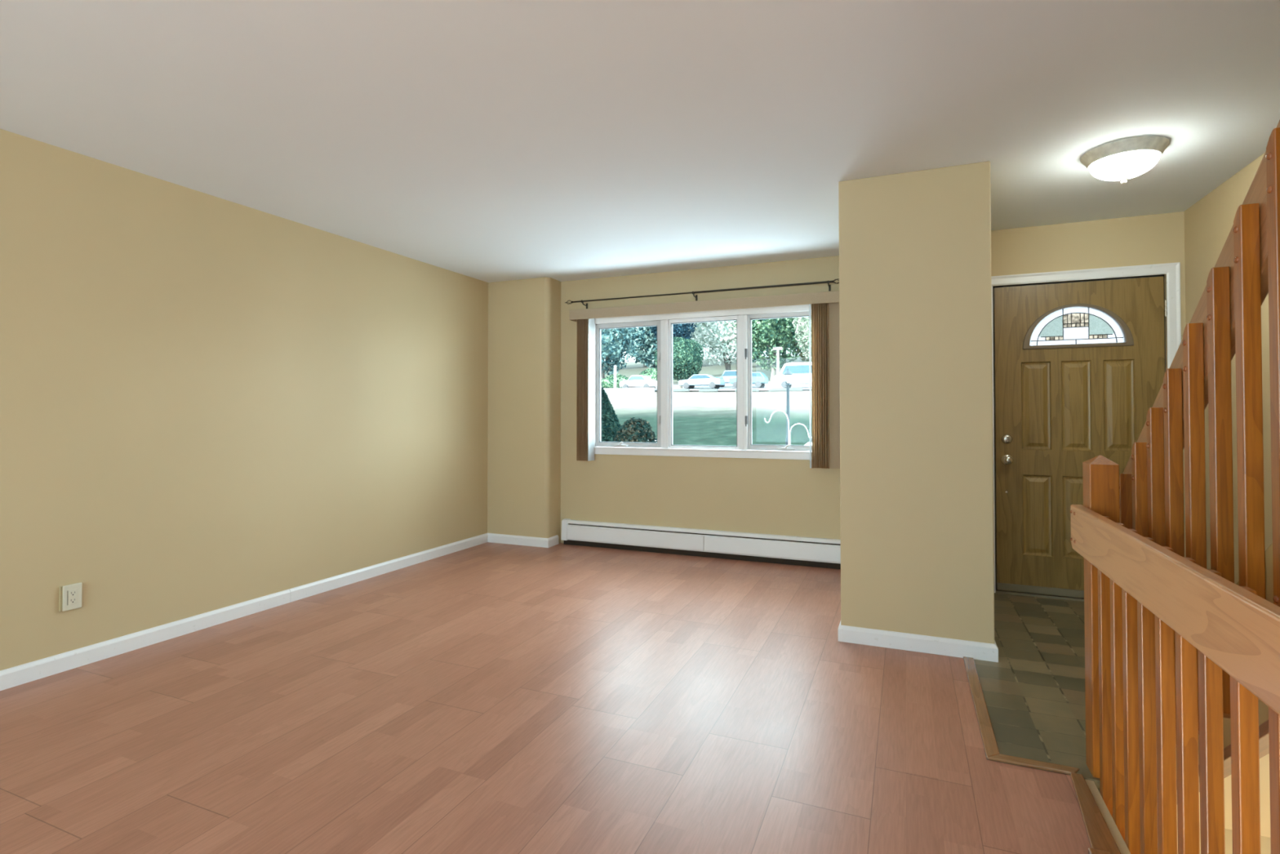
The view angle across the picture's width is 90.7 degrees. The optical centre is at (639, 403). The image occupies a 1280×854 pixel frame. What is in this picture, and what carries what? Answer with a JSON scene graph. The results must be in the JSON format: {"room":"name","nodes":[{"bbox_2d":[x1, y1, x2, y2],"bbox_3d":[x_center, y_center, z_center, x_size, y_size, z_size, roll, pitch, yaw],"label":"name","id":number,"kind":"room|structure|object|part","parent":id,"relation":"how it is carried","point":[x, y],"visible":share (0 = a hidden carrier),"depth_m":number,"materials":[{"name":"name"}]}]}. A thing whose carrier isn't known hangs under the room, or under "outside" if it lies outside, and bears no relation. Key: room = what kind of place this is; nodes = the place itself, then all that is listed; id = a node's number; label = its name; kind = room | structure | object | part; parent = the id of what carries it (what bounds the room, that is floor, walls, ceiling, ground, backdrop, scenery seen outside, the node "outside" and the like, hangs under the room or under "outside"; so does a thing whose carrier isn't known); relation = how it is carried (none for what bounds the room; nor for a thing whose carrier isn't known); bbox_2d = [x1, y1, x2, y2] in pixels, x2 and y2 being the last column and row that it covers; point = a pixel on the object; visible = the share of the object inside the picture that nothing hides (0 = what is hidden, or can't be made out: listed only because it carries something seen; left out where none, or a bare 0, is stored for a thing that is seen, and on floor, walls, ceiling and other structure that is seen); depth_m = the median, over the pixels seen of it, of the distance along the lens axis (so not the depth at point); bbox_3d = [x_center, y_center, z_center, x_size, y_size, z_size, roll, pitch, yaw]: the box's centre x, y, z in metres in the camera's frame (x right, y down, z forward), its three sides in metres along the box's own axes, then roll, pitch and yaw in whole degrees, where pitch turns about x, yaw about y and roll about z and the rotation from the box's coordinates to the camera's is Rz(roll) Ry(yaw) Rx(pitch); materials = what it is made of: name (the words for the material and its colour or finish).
{"room":"empty living room","nodes":[
{"label":"empty living room","id":0,"kind":"room"},
{"bbox_2d":[0,128,488,671],"bbox_3d":[-3.016,0.014,2.385,0.150,2.440,8.557,0,-1,23],"label":"wall","id":1,"kind":"structure","parent":0,"point":[208,402],"depth_m":3.52,"materials":[{"name":"paint"}]},
{"bbox_2d":[58,582,82,611],"bbox_3d":[-2.673,0.906,2.968,0.020,0.118,0.081,0,-1,23],"label":"wall outlet","id":2,"kind":"object","parent":1,"relation":"attached to","point":[70,595],"visible":1,"depth_m":2.96,"materials":[{"name":"beige plastic"}]},
{"bbox_2d":[67,588,77,604],"bbox_3d":[-2.664,0.906,2.968,0.002,0.068,0.036,0,-1,23],"label":"receptacle","id":3,"kind":"object","parent":2,"relation":"attached to","point":[72,593],"depth_m":2.97,"materials":[{"name":"beige plastic"}]},
{"bbox_2d":[0,533,487,690],"bbox_3d":[-2.984,1.190,2.230,0.014,0.083,8.030,0,-1,23],"label":"baseboard","id":4,"kind":"structure","parent":1,"relation":"attached to","point":[20,674],"depth_m":3.51,"materials":[{"name":"white wood"}]},
{"bbox_2d":[487,276,560,543],"bbox_3d":[-1.087,0.072,5.929,0.655,2.440,0.227,0,-1,23],"label":"wall","id":5,"kind":"structure","parent":0,"point":[524,446],"depth_m":5.82,"materials":[{"name":"paint"}]},
{"bbox_2d":[487,533,558,547],"bbox_3d":[-1.094,1.250,5.876,0.668,0.083,0.186,0,-1,23],"label":"baseboard","id":6,"kind":"structure","parent":5,"relation":"attached to","point":[491,537],"depth_m":5.78,"materials":[{"name":"white wood"}]},
{"bbox_2d":[0,542,1100,853],"bbox_3d":[-0.546,1.356,1.323,5.510,0.281,8.557,0,-1,23],"label":"floor","id":7,"kind":"structure","parent":0,"point":[488,697],"depth_m":2.42,"materials":[{"name":"laminate"}]},
{"bbox_2d":[963,656,999,758],"bbox_3d":[1.414,1.234,2.636,0.046,0.009,0.990,0,-1,23],"label":"trim","id":8,"kind":"structure","parent":7,"relation":"on","point":[988,739],"depth_m":2.53,"materials":[{"name":"brown wood"}]},
{"bbox_2d":[987,753,1079,774],"bbox_3d":[1.339,1.226,2.154,0.277,0.009,0.046,0,-1,23],"label":"trim","id":9,"kind":"structure","parent":7,"relation":"on","point":[1059,768],"depth_m":2.15,"materials":[{"name":"brown wood"}]},
{"bbox_2d":[1070,772,1120,853],"bbox_3d":[1.331,1.219,1.875,0.072,0.014,0.466,0,-1,23],"label":"trim","id":10,"kind":"structure","parent":7,"relation":"on","point":[1100,836],"depth_m":1.84,"materials":[{"name":"brown wood"}]},
{"bbox_2d":[1088,847,1111,853],"bbox_3d":[0.529,1.185,0.015,0.052,0.020,3.675,0,-1,23],"label":"trim","id":11,"kind":"structure","parent":7,"relation":"on","point":[1091,851],"depth_m":1.70,"materials":[{"name":"brown wood"}]},
{"bbox_2d":[1084,779,1130,853],"bbox_3d":[0.676,1.350,0.182,0.028,0.296,4.100,0,-1,23],"label":"trim","id":12,"kind":"structure","parent":7,"relation":"attached to","point":[1117,836],"depth_m":1.88,"materials":[{"name":"paint"}]},
{"bbox_2d":[1070,454,1279,853],"bbox_3d":[1.139,0.820,1.196,0.122,1.329,2.112,0,-1,23],"label":"guard railing","id":13,"kind":"object","parent":7,"relation":"on","point":[1142,597],"visible":0.96,"depth_m":1.49,"materials":[{"name":"brown wood"}]},
{"bbox_3d":[1.547,0.836,2.113,0.082,1.329,0.090,0,-1,23],"label":"newel post","id":14,"kind":"part","parent":13,"relation":"part of","materials":[{"name":"brown wood"}]},
{"bbox_3d":[1.103,0.407,1.217,0.036,0.153,2.112,0,-1,23],"label":"handrail","id":15,"kind":"part","parent":13,"relation":"part of","materials":[{"name":"brown wood"}]},
{"bbox_2d":[1176,542,1273,837],"bbox_3d":[1.483,-0.022,0.589,0.858,2.820,3.135,0,-1,23],"label":"staircase","id":16,"kind":"structure","parent":7,"relation":"on","point":[1264,741],"depth_m":1.54,"materials":[{"name":"paint"}]},
{"bbox_2d":[1119,120,1279,734],"bbox_3d":[1.167,-0.347,0.941,0.074,3.453,3.029,0,-1,23],"label":"stair railing","id":17,"kind":"object","parent":16,"relation":"attached to","point":[1225,322],"visible":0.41,"depth_m":1.50,"materials":[{"name":"brown wood"}]},
{"bbox_3d":[1.179,-0.795,0.927,0.035,2.557,3.000,0,-1,23],"label":"handrail","id":18,"kind":"part","parent":17,"relation":"part of","materials":[{"name":"brown wood"}]},
{"bbox_3d":[1.109,0.164,0.739,0.049,2.453,3.128,0,-1,23],"label":"trim","id":19,"kind":"part","parent":16,"relation":"part of","materials":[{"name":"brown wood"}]},
{"bbox_2d":[0,0,1279,282],"bbox_3d":[-0.546,-1.363,1.368,5.510,0.280,8.557,0,-1,23],"label":"ceiling","id":20,"kind":"structure","parent":0,"point":[486,140],"depth_m":2.57,"materials":[{"name":"paint"}]},
{"bbox_2d":[1080,135,1169,183],"bbox_3d":[2.285,-1.118,2.985,0.336,0.156,0.336,0,-1,23],"label":"ceiling light","id":21,"kind":"object","parent":20,"relation":"attached to","point":[1122,160],"visible":1,"depth_m":2.90,"materials":[{"name":"white glass"}]},
{"bbox_3d":[2.285,-1.107,2.984,0.268,0.078,0.268,0,-1,23],"label":"lamp glass","id":22,"kind":"part","parent":21,"relation":"part of","materials":[{"name":"white glass"}]},
{"bbox_2d":[560,255,840,542],"bbox_3d":[0.469,0.065,5.484,4.169,2.440,0.160,0,-1,23],"label":"wall","id":23,"kind":"structure","parent":0,"point":[773,496],"depth_m":5.40,"materials":[{"name":"paint"}]},
{"bbox_2d":[560,518,840,568],"bbox_3d":[0.479,1.168,5.334,2.580,0.230,0.076,0,-1,23],"label":"baseboard heater","id":24,"kind":"object","parent":23,"relation":"attached to","point":[824,553],"visible":0.9,"depth_m":5.27,"materials":[{"name":"white metal"}]},
{"bbox_3d":[-0.067,1.174,5.540,1.304,0.132,0.024,0,-1,23],"label":"panel","id":25,"kind":"part","parent":24,"relation":"part of","materials":[{"name":"white metal"}]},
{"bbox_2d":[567,519,840,544],"bbox_3d":[0.505,1.073,5.332,2.530,0.025,0.062,0,-1,23],"label":"hood","id":26,"kind":"object","parent":24,"relation":"attached to","point":[574,523],"depth_m":5.29,"materials":[{"name":"white metal"}]},
{"bbox_3d":[1.099,1.166,5.049,1.218,0.132,0.024,0,-1,23],"label":"panel","id":27,"kind":"part","parent":24,"relation":"part of","materials":[{"name":"white metal"}]},
{"bbox_2d":[564,278,839,308],"bbox_3d":[0.450,-0.922,5.362,2.448,0.076,0.111,0,-1,23],"label":"curtain rod","id":28,"kind":"object","parent":23,"relation":"attached to","point":[833,281],"visible":0.92,"depth_m":5.23,"materials":[{"name":"black metal"}]},
{"bbox_3d":[0.436,-0.940,5.330,2.280,0.016,0.017,0,-1,23],"label":"rod","id":29,"kind":"part","parent":28,"relation":"part of","materials":[{"name":"black metal"}]},
{"bbox_2d":[594,304,812,459],"bbox_3d":[0.540,-0.169,5.413,2.088,1.238,0.142,0,-1,23],"label":"window","id":30,"kind":"structure","parent":23,"relation":"in","point":[664,446],"depth_m":5.42,"materials":[{"name":"white plastic"}]},
{"bbox_3d":[-0.101,-0.174,5.685,0.640,1.122,0.040,0,-1,23],"label":"sash","id":31,"kind":"part","parent":30,"relation":"part of","materials":[{"name":"plastic"}]},
{"bbox_3d":[0.546,-0.178,5.404,0.621,1.122,0.040,0,-1,23],"label":"sash","id":32,"kind":"part","parent":30,"relation":"part of","materials":[{"name":"white plastic"}]},
{"bbox_2d":[569,290,839,468],"bbox_3d":[0.524,-0.178,5.310,2.482,1.367,0.124,0,-1,23],"label":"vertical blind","id":33,"kind":"object","parent":30,"relation":"attached to","point":[824,369],"visible":0.81,"depth_m":4.96,"materials":[{"name":"fabric"}]},
{"bbox_3d":[1.190,-0.183,5.141,0.623,1.122,0.040,0,-1,23],"label":"sash","id":34,"kind":"part","parent":30,"relation":"part of","materials":[{"name":"plastic"}]},
{"bbox_2d":[604,381,809,391],"bbox_3d":[-3.206,-1.896,74.900,56.000,1.817,19.500,0,-1,23],"label":"parking lot","id":35,"kind":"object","parent":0,"point":[728,386],"visible":0.09,"depth_m":65.33,"materials":[{"name":"grey asphalt"}]},
{"bbox_2d":[601,373,628,388],"bbox_3d":[-2.865,-2.485,72.782,4.389,1.959,1.954,0,-1,23],"label":"hedge","id":36,"kind":"object","parent":35,"relation":"on","point":[606,383],"visible":0.61,"depth_m":72.29,"materials":[{"name":"green plant"}]},
{"bbox_2d":[619,375,657,388],"bbox_3d":[-0.091,-2.101,63.228,3.600,1.445,1.740,0,-1,23],"label":"parked car","id":37,"kind":"object","parent":35,"relation":"on","point":[633,381],"visible":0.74,"depth_m":62.46,"materials":[{"name":"white metal"}]},
{"bbox_2d":[637,367,673,380],"bbox_3d":[1.808,-2.911,73.075,4.748,2.713,1.976,0,-1,23],"label":"hedge","id":38,"kind":"object","parent":35,"relation":"on","point":[651,373],"visible":0.1,"depth_m":72.66,"materials":[{"name":"green plant"}]},
{"bbox_2d":[653,336,704,387],"bbox_3d":[4.127,-4.202,66.629,5.219,5.708,5.369,0,-1,23],"label":"round tree","id":39,"kind":"object","parent":35,"relation":"on","point":[687,358],"visible":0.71,"depth_m":65.10,"materials":[{"name":"green plant"}]},
{"bbox_2d":[678,373,724,388],"bbox_3d":[6.258,-2.260,64.139,4.400,1.415,1.840,0,-1,23],"label":"parked car","id":40,"kind":"object","parent":35,"relation":"on","point":[701,380],"visible":0.98,"depth_m":63.33,"materials":[{"name":"silver metal"}]},
{"bbox_2d":[715,370,736,386],"bbox_3d":[9.838,-2.663,66.979,4.600,1.695,1.940,0,-1,23],"label":"parked car","id":41,"kind":"object","parent":35,"relation":"on","point":[726,375],"visible":0.19,"depth_m":66.24,"materials":[{"name":"silver metal"}]},
{"bbox_2d":[728,372,768,387],"bbox_3d":[10.988,-2.389,63.777,3.600,1.545,1.840,0,-1,23],"label":"parked car","id":42,"kind":"object","parent":35,"relation":"on","point":[759,379],"visible":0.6,"depth_m":62.64,"materials":[{"name":"white metal"}]},
{"bbox_2d":[773,346,782,386],"bbox_3d":[14.114,-3.722,64.653,0.900,4.150,0.400,0,-1,23],"label":"light pole","id":43,"kind":"object","parent":35,"relation":"on","point":[777,348],"visible":0.92,"depth_m":64.57,"materials":[{"name":"white metal"}]},
{"bbox_2d":[772,362,809,387],"bbox_3d":[15.742,-2.698,59.610,6.200,2.345,2.140,0,-1,23],"label":"van","id":44,"kind":"object","parent":35,"relation":"on","point":[801,371],"visible":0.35,"depth_m":59.03,"materials":[{"name":"white metal"}]},
{"bbox_2d":[838,160,994,644],"bbox_3d":[1.710,0.040,3.980,0.713,2.440,1.651,0,-1,23],"label":"wall","id":45,"kind":"structure","parent":0,"point":[917,480],"depth_m":3.21,"materials":[{"name":"paint"}]},
{"bbox_2d":[837,621,998,662],"bbox_3d":[1.708,1.218,3.954,0.740,0.083,1.664,0,-1,23],"label":"baseboard","id":46,"kind":"structure","parent":45,"relation":"attached to","point":[858,635],"depth_m":3.18,"materials":[{"name":"white wood"}]},
{"bbox_2d":[991,211,1186,556],"bbox_3d":[2.889,0.043,4.132,1.341,2.440,0.160,0,-1,23],"label":"wall","id":47,"kind":"structure","parent":0,"point":[1157,238],"depth_m":4.05,"materials":[{"name":"paint"}]},
{"bbox_2d":[992,274,1167,601],"bbox_3d":[2.839,0.230,4.119,0.945,2.066,0.216,0,-1,23],"label":"door","id":48,"kind":"structure","parent":47,"relation":"in","point":[1079,366],"depth_m":4.12,"materials":[{"name":"brown wood"}]},
{"bbox_3d":[2.446,0.372,4.202,0.066,0.066,0.068,0,-1,23],"label":"knob","id":49,"kind":"part","parent":48,"relation":"part of","materials":[{"name":"silver metal"}]},
{"bbox_3d":[2.624,0.011,4.190,0.168,0.581,0.038,0,-1,23],"label":"panel","id":50,"kind":"part","parent":48,"relation":"part of","materials":[{"name":"brown wood"}]},
{"bbox_3d":[2.624,0.734,4.178,0.168,0.530,0.038,0,-1,23],"label":"panel","id":51,"kind":"part","parent":48,"relation":"part of","materials":[{"name":"brown wood"}]},
{"bbox_3d":[2.830,0.732,4.092,0.163,0.530,0.038,0,-1,23],"label":"panel","id":52,"kind":"part","parent":48,"relation":"part of","materials":[{"name":"brown wood"}]},
{"bbox_3d":[2.830,0.010,4.104,0.163,0.581,0.038,0,-1,23],"label":"panel","id":53,"kind":"part","parent":48,"relation":"part of","materials":[{"name":"brown wood"}]},
{"bbox_3d":[2.832,-0.511,4.108,0.524,0.246,0.003,0,-1,23],"label":"frosted pane","id":54,"kind":"part","parent":48,"relation":"part of","materials":[{"name":"clear glass"}]},
{"bbox_3d":[2.832,-0.508,4.106,0.604,0.284,0.048,0,-1,23],"label":"fanlight frame","id":55,"kind":"part","parent":48,"relation":"part of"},
{"bbox_3d":[3.040,0.008,4.015,0.163,0.581,0.038,0,-1,23],"label":"panel","id":56,"kind":"part","parent":48,"relation":"part of","materials":[{"name":"brown wood"}]},
{"bbox_2d":[991,262,1181,592],"bbox_3d":[2.814,0.198,4.064,1.074,2.128,0.018,0,-1,23],"label":"trim","id":57,"kind":"structure","parent":47,"relation":"attached to","point":[1171,270],"depth_m":3.98,"materials":[{"name":"white wood"}]},
{"bbox_2d":[1177,820,1271,853],"bbox_3d":[1.677,2.672,2.226,2.130,2.620,0.115,0,-1,23],"label":"wall","id":58,"kind":"structure","parent":0,"point":[1265,842],"depth_m":2.07,"materials":[{"name":"beige paint"}]},
{"bbox_2d":[1184,152,1272,583],"bbox_3d":[1.836,0.121,0.093,0.150,7.650,8.099,0,-1,23],"label":"wall","id":59,"kind":"structure","parent":0,"point":[1209,222],"depth_m":3.39,"materials":[{"name":"paint"}]},
{"label":"outside","id":60,"kind":"structure","parent":0,"visible":0},
{"bbox_2d":[604,355,812,445],"bbox_3d":[4.391,-4.406,77.524,148.000,14.445,134.843,0,-1,23],"label":"lawn","id":61,"kind":"structure","parent":60,"point":[700,418],"depth_m":35.12,"materials":[{"name":"green plant"}]},
{"bbox_2d":[601,386,621,441],"bbox_3d":[-0.565,0.771,9.226,1.552,2.043,1.268,0,-1,18],"label":"evergreen shrub","id":62,"kind":"object","parent":61,"relation":"on","point":[611,424],"visible":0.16,"depth_m":9.07,"materials":[{"name":"green plant"}]},
{"bbox_2d":[613,364,616,393],"bbox_3d":[-2.420,-2.335,61.825,0.200,2.900,0.200,0,-1,23],"label":"post","id":63,"kind":"object","parent":61,"relation":"on","point":[615,366],"visible":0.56,"depth_m":61.73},
{"bbox_2d":[601,327,635,378],"bbox_3d":[-4.674,-8.730,75.902,8.258,14.276,9.312,0,-1,23],"label":"leafy tree","id":64,"kind":"object","parent":61,"relation":"on","point":[613,341],"visible":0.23,"depth_m":73.86,"materials":[{"name":"teal plant"}]},
{"bbox_2d":[603,387,654,392],"bbox_3d":[-2.298,-1.272,62.869,8.000,0.620,0.250,0,-1,23],"label":"wall","id":65,"kind":"structure","parent":61,"relation":"on","point":[618,389],"depth_m":62.12,"materials":[{"name":"white concrete"}]},
{"bbox_2d":[613,417,657,442],"bbox_3d":[-0.110,0.952,8.384,0.714,1.560,0.691,1,-1,-44],"label":"round shrub","id":66,"kind":"object","parent":61,"relation":"on","point":[633,430],"visible":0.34,"depth_m":8.26,"materials":[{"name":"green plant"}]},
{"bbox_2d":[630,352,647,367],"bbox_3d":[1.147,-20.437,132.346,13.355,25.940,13.266,0,-1,23],"label":"tree","id":67,"kind":"object","parent":61,"relation":"on","point":[637,360],"visible":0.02,"depth_m":131.71,"materials":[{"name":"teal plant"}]},
{"bbox_2d":[624,326,685,368],"bbox_3d":[1.920,-10.881,90.507,10.359,16.433,10.929,0,-1,23],"label":"leafy tree","id":68,"kind":"object","parent":61,"relation":"on","point":[645,344],"visible":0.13,"depth_m":87.37,"materials":[{"name":"teal plant"}]},
{"bbox_2d":[648,322,697,342],"bbox_3d":[3.931,-11.011,81.280,7.278,17.738,6.786,0,-1,23],"label":"pine tree","id":69,"kind":"object","parent":61,"relation":"on","point":[678,330],"visible":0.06,"depth_m":79.84,"materials":[{"name":"green plant"}]},
{"bbox_2d":[672,388,689,391],"bbox_3d":[3.886,-1.331,60.809,1.800,0.250,0.250,0,-1,23],"label":"curb","id":70,"kind":"object","parent":61,"relation":"on","point":[673,389],"visible":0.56,"depth_m":60.65,"materials":[{"name":"concrete"}]},
{"bbox_2d":[687,323,706,344],"bbox_3d":[9.722,-20.157,123.116,12.856,26.741,12.933,0,-1,23],"label":"tree","id":71,"kind":"object","parent":61,"relation":"on","point":[691,323],"visible":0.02,"depth_m":119.54,"materials":[{"name":"teal plant"}]},
{"bbox_2d":[698,388,718,391],"bbox_3d":[6.467,-1.296,59.721,1.800,0.250,0.250,0,-1,23],"label":"curb","id":72,"kind":"object","parent":61,"relation":"on","point":[707,389],"visible":1,"depth_m":59.57,"materials":[{"name":"concrete"}]},
{"bbox_2d":[689,320,758,370],"bbox_3d":[12.001,-11.744,86.449,11.648,18.063,11.437,0,-1,23],"label":"tree","id":73,"kind":"object","parent":61,"relation":"on","point":[719,335],"visible":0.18,"depth_m":84.15,"materials":[{"name":"green plant"}]},
{"bbox_2d":[735,388,759,391],"bbox_3d":[9.877,-1.277,58.285,2.200,0.250,0.250,0,-1,23],"label":"curb","id":74,"kind":"object","parent":61,"relation":"on","point":[753,389],"visible":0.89,"depth_m":57.92,"materials":[{"name":"concrete"}]},
{"bbox_2d":[733,317,801,381],"bbox_3d":[16.996,-11.392,81.620,12.139,17.309,11.218,0,-1,23],"label":"maple tree","id":75,"kind":"object","parent":61,"relation":"on","point":[767,335],"visible":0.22,"depth_m":79.42,"materials":[{"name":"green plant"}]},
{"bbox_2d":[768,387,802,391],"bbox_3d":[13.103,-1.306,56.928,3.000,0.250,0.250,0,-1,23],"label":"curb","id":76,"kind":"object","parent":61,"relation":"on","point":[781,388],"visible":1,"depth_m":56.81,"materials":[{"name":"concrete"}]},
{"bbox_2d":[782,368,793,444],"bbox_3d":[4.626,0.200,19.752,0.340,2.650,0.340,0,-1,23],"label":"lamp post","id":77,"kind":"object","parent":61,"relation":"on","point":[787,372],"visible":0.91,"depth_m":19.71,"materials":[{"name":"white metal"}]},
{"bbox_2d":[764,409,812,444],"bbox_3d":[1.965,0.854,8.382,0.631,1.558,0.012,0,-1,23],"label":"hook","id":78,"kind":"object","parent":61,"relation":"on","point":[788,433],"visible":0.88,"depth_m":8.38,"materials":[{"name":"white metal"}]},
{"bbox_3d":[1.826,0.855,8.441,0.329,1.558,0.012,0,-1,23],"label":"tall arm","id":79,"kind":"part","parent":78,"relation":"part of"},
{"bbox_3d":[2.120,0.941,8.316,0.295,1.381,0.012,0,-1,23],"label":"short arm","id":80,"kind":"part","parent":78,"relation":"part of"},
{"bbox_2d":[791,316,811,362],"bbox_3d":[20.494,-9.223,71.871,6.032,14.093,5.777,0,-1,23],"label":"willow tree","id":81,"kind":"object","parent":61,"relation":"on","point":[802,322],"visible":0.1,"depth_m":71.36,"materials":[{"name":"green plant"}]},
{"bbox_2d":[791,336,811,362],"bbox_3d":[23.251,-8.989,83.438,6.824,11.805,7.142,0,-1,23],"label":"maple tree","id":82,"kind":"object","parent":61,"relation":"on","point":[803,357],"visible":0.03,"depth_m":83.09,"materials":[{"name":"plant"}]}
]}

